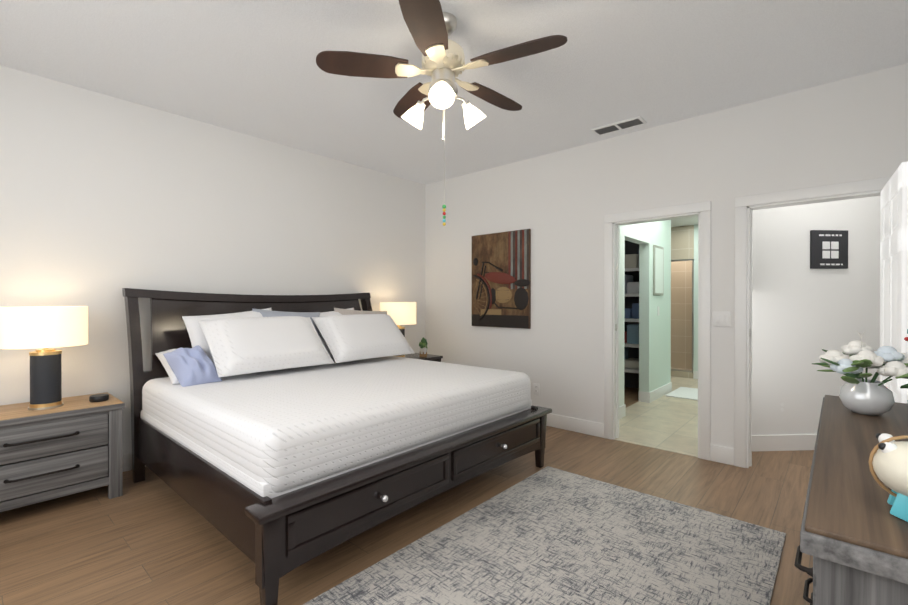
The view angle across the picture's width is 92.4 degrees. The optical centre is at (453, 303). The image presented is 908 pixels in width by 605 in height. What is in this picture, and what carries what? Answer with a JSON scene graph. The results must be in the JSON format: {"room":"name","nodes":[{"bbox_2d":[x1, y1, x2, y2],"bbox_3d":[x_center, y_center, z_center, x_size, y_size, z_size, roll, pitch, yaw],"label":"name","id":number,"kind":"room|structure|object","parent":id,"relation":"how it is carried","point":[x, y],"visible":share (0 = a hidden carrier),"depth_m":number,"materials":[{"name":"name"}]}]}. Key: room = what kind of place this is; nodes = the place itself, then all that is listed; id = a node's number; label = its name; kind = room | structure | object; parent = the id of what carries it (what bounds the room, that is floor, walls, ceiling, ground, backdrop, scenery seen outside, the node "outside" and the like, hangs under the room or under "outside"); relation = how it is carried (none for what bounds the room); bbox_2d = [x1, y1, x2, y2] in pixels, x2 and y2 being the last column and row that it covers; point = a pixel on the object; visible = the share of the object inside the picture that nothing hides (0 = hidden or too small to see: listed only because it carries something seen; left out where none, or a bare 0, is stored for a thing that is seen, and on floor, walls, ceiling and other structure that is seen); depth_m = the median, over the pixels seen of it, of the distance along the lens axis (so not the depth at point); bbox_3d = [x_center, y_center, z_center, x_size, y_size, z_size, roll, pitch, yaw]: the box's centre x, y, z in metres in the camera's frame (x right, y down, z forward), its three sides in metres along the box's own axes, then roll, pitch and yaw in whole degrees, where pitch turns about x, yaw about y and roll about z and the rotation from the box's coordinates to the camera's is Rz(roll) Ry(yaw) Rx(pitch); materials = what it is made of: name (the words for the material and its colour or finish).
{"room":"bedroom","nodes":[
{"label":"bedroom","id":0,"kind":"room"},
{"bbox_2d":[0,65,424,453],"bbox_3d":[-1.964,-0.134,3.790,0.120,2.720,4.940,0,0,42],"label":"wall","id":1,"kind":"structure","parent":0,"point":[105,199],"depth_m":3.33,"materials":[{"name":"white paint"}]},
{"bbox_2d":[122,452,145,471],"bbox_3d":[-1.913,1.162,3.752,0.018,0.130,4.700,0,0,42],"label":"baseboard","id":2,"kind":"structure","parent":1,"relation":"attached to","point":[127,457],"depth_m":3.20,"materials":[{"name":"white wood"}]},
{"bbox_2d":[0,367,813,604],"bbox_3d":[1.525,1.262,3.966,5.120,0.088,9.820,0,0,42],"label":"floor","id":3,"kind":"structure","parent":0,"point":[153,538],"depth_m":2.45,"materials":[{"name":"brown wood"}]},
{"bbox_2d":[0,392,124,511],"bbox_3d":[-2.532,0.932,2.656,0.498,0.600,0.764,0,0,42],"label":"nightstand","id":4,"kind":"object","parent":3,"relation":"on","point":[72,445],"visible":0.88,"depth_m":2.58,"materials":[{"name":"grey wood"}]},
{"bbox_2d":[0,306,87,409],"bbox_3d":[-2.491,0.325,2.656,0.396,0.613,0.396,0,0,42],"label":"lamp","id":5,"kind":"object","parent":4,"relation":"on","point":[45,328],"visible":1,"depth_m":2.58,"materials":[{"name":"white fabric"}]},
{"bbox_2d":[89,394,108,401],"bbox_3d":[-2.302,0.613,2.825,0.100,0.036,0.100,0,0,42],"label":"dot","id":6,"kind":"object","parent":4,"relation":"on","point":[99,398],"visible":1,"depth_m":2.79,"materials":[{"name":"black plastic"}]},
{"bbox_2d":[122,288,551,604],"bbox_3d":[-0.840,0.559,3.206,2.279,1.341,2.220,0,0,42],"label":"bed","id":7,"kind":"object","parent":3,"relation":"on","point":[275,438],"visible":1,"depth_m":2.54,"materials":[{"name":"white fabric"}]},
{"bbox_2d":[405,353,442,361],"bbox_3d":[-0.531,0.911,4.904,0.506,0.620,0.690,0,0,42],"label":"nightstand","id":8,"kind":"object","parent":3,"relation":"on","point":[430,357],"visible":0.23,"depth_m":4.94,"materials":[{"name":"brown wood"}]},
{"bbox_2d":[380,302,415,357],"bbox_3d":[-0.617,0.294,4.816,0.396,0.613,0.396,0,0,42],"label":"lamp","id":9,"kind":"object","parent":8,"relation":"on","point":[401,313],"visible":0.67,"depth_m":4.64,"materials":[{"name":"white fabric"}]},
{"bbox_2d":[419,337,427,356],"bbox_3d":[-0.354,0.491,4.933,0.099,0.217,0.107,0,0,42],"label":"plant","id":10,"kind":"object","parent":8,"relation":"on","point":[423,343],"visible":1,"depth_m":4.91,"materials":[{"name":"green plant"}]},
{"bbox_2d":[303,466,785,604],"bbox_3d":[0.441,1.231,1.894,1.425,0.012,2.400,0,0,42],"label":"rug","id":11,"kind":"object","parent":3,"relation":"on","point":[547,535],"visible":0.94,"depth_m":2.11,"materials":[{"name":"grey fabric"}]},
{"bbox_2d":[665,387,697,400],"bbox_3d":[3.195,1.203,5.806,0.500,0.018,0.750,0,0,42],"label":"bath mat","id":12,"kind":"object","parent":3,"relation":"on","point":[686,393],"visible":0.46,"depth_m":5.78,"materials":[{"name":"white fabric"}]},
{"bbox_2d":[794,395,907,604],"bbox_3d":[1.248,0.815,1.184,0.444,0.850,1.454,0,0,42],"label":"dresser","id":13,"kind":"object","parent":3,"relation":"on","point":[854,537],"visible":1,"depth_m":0.80,"materials":[{"name":"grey wood"}]},
{"bbox_2d":[812,331,907,415],"bbox_3d":[1.458,0.242,1.532,0.306,0.291,0.370,0,0,42],"label":"vase","id":14,"kind":"object","parent":13,"relation":"on","point":[860,394],"visible":1,"depth_m":1.50,"materials":[{"name":"white ceramic"}]},
{"bbox_2d":[868,433,907,521],"bbox_3d":[0.836,0.316,0.786,0.126,0.155,0.177,0,0,42],"label":"fish sculpture","id":15,"kind":"object","parent":13,"relation":"on","point":[888,461],"visible":0.98,"depth_m":0.80,"materials":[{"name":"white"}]},
{"bbox_2d":[0,0,907,184],"bbox_3d":[-0.306,-1.526,2.314,4.550,0.080,4.940,0,0,42],"label":"ceiling","id":16,"kind":"structure","parent":0,"point":[250,67],"depth_m":2.67,"materials":[{"name":"white paint"}]},
{"bbox_2d":[316,0,566,225],"bbox_3d":[-0.019,-0.944,2.316,1.232,1.084,1.200,0,0,42],"label":"fan","id":17,"kind":"object","parent":16,"relation":"hanging from","point":[431,25],"visible":1,"depth_m":2.20,"materials":[{"name":"brown wood"}]},
{"bbox_2d":[591,116,646,135],"bbox_3d":[1.377,-1.483,3.649,0.410,0.019,0.160,0,0,42],"label":"ceiling vent","id":18,"kind":"object","parent":16,"relation":"in","point":[621,125],"visible":1,"depth_m":3.62,"materials":[{"name":"white metal"}]},
{"bbox_2d":[619,220,670,406],"bbox_3d":[2.128,-0.015,5.122,0.120,2.470,2.480,0,0,42],"label":"wall","id":19,"kind":"structure","parent":0,"point":[652,352],"depth_m":5.41,"materials":[{"name":"white paint"}]},
{"bbox_2d":[619,404,625,418],"bbox_3d":[1.604,1.158,4.437,0.014,0.130,0.750,0,0,42],"label":"baseboard","id":20,"kind":"structure","parent":19,"relation":"attached to","point":[622,409],"depth_m":4.65,"materials":[{"name":"white"}]},
{"bbox_2d":[624,254,638,372],"bbox_3d":[2.406,0.092,6.086,0.740,1.666,0.430,0,0,42],"label":"closet shelf","id":21,"kind":"object","parent":19,"relation":"attached to","point":[631,339],"visible":0.08,"depth_m":5.81,"materials":[{"name":"wood"}]},
{"bbox_2d":[620,306,658,317],"bbox_3d":[2.192,0.097,5.100,0.005,0.115,1.370,0,0,42],"label":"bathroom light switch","id":22,"kind":"object","parent":19,"relation":"attached to","point":[621,311],"visible":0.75,"depth_m":4.64,"materials":[{"name":"white plastic"}]},
{"bbox_2d":[653,245,663,295],"bbox_3d":[2.612,-0.418,5.560,0.020,0.630,0.380,0,0,42],"label":"picture","id":23,"kind":"object","parent":19,"relation":"attached to","point":[658,270],"visible":1,"depth_m":5.53,"materials":[{"name":"silver metal"}]},
{"bbox_2d":[646,382,671,402],"bbox_3d":[2.686,1.152,5.673,0.034,0.130,0.924,0,0,42],"label":"baseboard","id":24,"kind":"structure","parent":19,"relation":"attached to","point":[651,396],"depth_m":5.57,"materials":[{"name":"white wood"}]},
{"bbox_2d":[425,63,907,447],"bbox_3d":[1.337,-0.135,4.086,4.430,2.720,0.120,0,0,42],"label":"wall","id":25,"kind":"structure","parent":0,"point":[560,204],"depth_m":3.98,"materials":[{"name":"white paint"}]},
{"bbox_2d":[472,229,530,328],"bbox_3d":[0.497,-0.256,4.713,0.780,1.025,0.050,0,0,42],"label":"framed picture","id":26,"kind":"object","parent":25,"relation":"attached to","point":[501,279],"visible":1,"depth_m":4.68,"materials":[{"name":"brown fabric"}]},
{"bbox_2d":[533,383,539,394],"bbox_3d":[0.841,0.873,4.443,0.072,0.115,0.008,0,0,42],"label":"electrical outlet","id":27,"kind":"object","parent":25,"relation":"attached to","point":[536,388],"visible":1,"depth_m":4.44,"materials":[{"name":"white plastic"}]},
{"bbox_2d":[546,413,603,437],"bbox_3d":[0.514,1.157,4.732,2.290,0.130,0.014,0,0,42],"label":"baseboard","id":28,"kind":"structure","parent":25,"relation":"attached to","point":[553,420],"depth_m":4.15,"materials":[{"name":"white wood"}]},
{"bbox_2d":[713,311,730,326],"bbox_3d":[2.064,0.119,3.355,0.118,0.118,0.009,0,0,42],"label":"light switch","id":29,"kind":"object","parent":25,"relation":"attached to","point":[721,318],"visible":1,"depth_m":3.35,"materials":[{"name":"white plastic"}]},
{"bbox_2d":[604,177,890,467],"bbox_3d":[2.131,0.214,3.384,1.913,2.030,0.156,0,0,42],"label":"door frame","id":30,"kind":"structure","parent":25,"relation":"attached to","point":[744,209],"depth_m":3.40,"materials":[{"name":"white wood"}]},
{"bbox_2d":[671,225,697,377],"bbox_3d":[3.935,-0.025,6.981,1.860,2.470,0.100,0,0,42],"label":"wall","id":31,"kind":"structure","parent":0,"point":[682,242],"depth_m":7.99,"materials":[{"name":"tile"}]},
{"bbox_2d":[671,259,693,372],"bbox_3d":[3.869,0.102,7.670,0.874,2.009,1.043,0,0,42],"label":"shower frame","id":32,"kind":"object","parent":31,"relation":"attached to","point":[692,260],"visible":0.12,"depth_m":7.00,"materials":[{"name":"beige metal"}]},
{"bbox_2d":[693,371,697,378],"bbox_3d":[4.230,1.146,6.650,1.030,0.130,0.014,0,0,42],"label":"baseboard","id":33,"kind":"structure","parent":31,"relation":"attached to","point":[695,373],"depth_m":6.96,"materials":[{"name":"white wood"}]},
{"bbox_2d":[671,217,697,226],"bbox_3d":[2.783,-1.296,6.172,2.820,0.080,4.930,0,0,42],"label":"ceiling","id":34,"kind":"structure","parent":0,"point":[684,222],"depth_m":6.76,"materials":[{"name":"white paint"}]},
{"bbox_2d":[693,225,693,258],"bbox_3d":[4.261,-0.028,7.394,0.080,2.470,1.150,0,0,42],"label":"wall","id":35,"kind":"structure","parent":0,"point":[693,225],"depth_m":6.99,"materials":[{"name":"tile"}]},
{"bbox_2d":[752,196,880,434],"bbox_3d":[3.299,-0.133,3.737,1.662,2.720,2.200,0,0,42],"label":"wall","id":36,"kind":"structure","parent":0,"point":[803,314],"depth_m":3.65,"materials":[{"name":"white paint"}]},
{"bbox_2d":[716,434,816,456],"bbox_3d":[3.286,1.162,3.669,1.566,0.130,1.566,0,0,42],"label":"baseboard","id":37,"kind":"structure","parent":36,"relation":"attached to","point":[794,442],"depth_m":3.63,"materials":[{"name":"white wood"}]},
{"bbox_2d":[810,230,847,268],"bbox_3d":[3.144,-0.453,3.650,0.320,0.320,0.030,0,0,-4],"label":"family sign","id":38,"kind":"object","parent":36,"relation":"attached to","point":[828,249],"visible":1,"depth_m":3.64,"materials":[{"name":"grey wood"}]},
{"bbox_2d":[880,162,907,402],"bbox_3d":[2.497,0.255,2.473,0.137,1.933,0.745,0,0,39],"label":"open door","id":39,"kind":"structure","parent":36,"relation":"in","point":[894,267],"depth_m":2.34,"materials":[{"name":"white wood"}]}
]}

